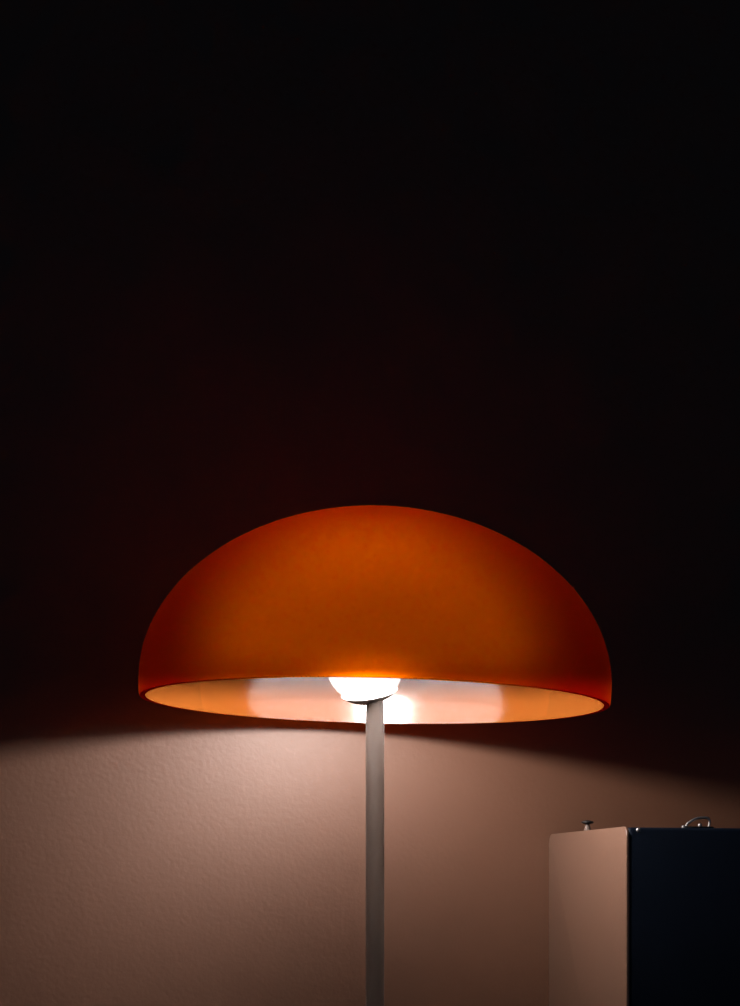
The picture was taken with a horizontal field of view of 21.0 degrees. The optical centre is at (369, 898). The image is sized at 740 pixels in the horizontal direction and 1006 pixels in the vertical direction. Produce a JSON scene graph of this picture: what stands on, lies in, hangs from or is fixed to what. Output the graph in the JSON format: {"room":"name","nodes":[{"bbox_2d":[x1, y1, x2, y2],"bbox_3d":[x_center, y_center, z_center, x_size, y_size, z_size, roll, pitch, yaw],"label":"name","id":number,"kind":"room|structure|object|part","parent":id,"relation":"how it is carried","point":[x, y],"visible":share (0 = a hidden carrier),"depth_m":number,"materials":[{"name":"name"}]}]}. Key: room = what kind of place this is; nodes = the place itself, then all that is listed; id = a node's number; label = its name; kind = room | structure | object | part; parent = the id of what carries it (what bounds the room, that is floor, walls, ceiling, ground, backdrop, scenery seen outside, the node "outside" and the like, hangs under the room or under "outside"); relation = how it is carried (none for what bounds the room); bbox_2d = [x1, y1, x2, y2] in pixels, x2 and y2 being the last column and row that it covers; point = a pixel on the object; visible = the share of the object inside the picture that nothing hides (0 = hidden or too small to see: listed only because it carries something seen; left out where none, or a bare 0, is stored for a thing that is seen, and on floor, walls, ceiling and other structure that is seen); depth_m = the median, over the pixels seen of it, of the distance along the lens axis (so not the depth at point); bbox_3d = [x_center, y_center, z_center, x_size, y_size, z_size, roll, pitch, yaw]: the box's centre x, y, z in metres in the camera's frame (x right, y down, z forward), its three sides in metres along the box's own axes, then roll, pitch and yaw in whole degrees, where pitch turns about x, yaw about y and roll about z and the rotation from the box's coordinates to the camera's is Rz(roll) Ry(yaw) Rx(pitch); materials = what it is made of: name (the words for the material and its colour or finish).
{"room":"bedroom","nodes":[
{"label":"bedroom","id":0,"kind":"room"},
{"bbox_2d":[0,0,739,1005],"bbox_3d":[0.186,-0.353,1.649,4.800,2.600,0.120,0,0,-12],"label":"wall","id":1,"kind":"structure","parent":0,"point":[263,262],"depth_m":1.54,"materials":[{"name":"brown paint"}]},
{"bbox_3d":[0.465,0.972,0.380,4.800,0.050,2.720,0,0,-12],"label":"floor","id":2,"kind":"structure","parent":0,"visible":0},
{"bbox_3d":[0.245,0.597,1.334,1.620,0.700,0.513,0,0,-12],"label":"sideboard","id":3,"kind":"object","parent":2,"relation":"on","visible":0},
{"bbox_2d":[138,505,611,1005],"bbox_3d":[0.003,-0.009,1.362,0.326,0.511,0.326,0,0,0],"label":"table lamp","id":4,"kind":"object","parent":3,"relation":"on","point":[376,616],"visible":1,"depth_m":1.25,"materials":[{"name":"orange acrylic"},{"name":"opal glass"},{"name":"brushed metal"}]},
{"bbox_3d":[0.005,-0.199,1.362,0.320,0.131,0.320,1,0,0],"label":"lamp shade","id":5,"kind":"part","parent":4,"relation":"part of","materials":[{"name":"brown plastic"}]},
{"bbox_2d":[549,816,739,1005],"bbox_3d":[0.385,0.094,1.537,0.461,0.306,0.181,0,0,-12],"label":"case","id":6,"kind":"object","parent":3,"relation":"on","point":[639,916],"visible":1,"depth_m":1.41,"materials":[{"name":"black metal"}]},
{"bbox_3d":[0.161,0.096,1.488,0.002,0.293,0.180,0,0,-12],"label":"panel","id":7,"kind":"part","parent":6,"relation":"part of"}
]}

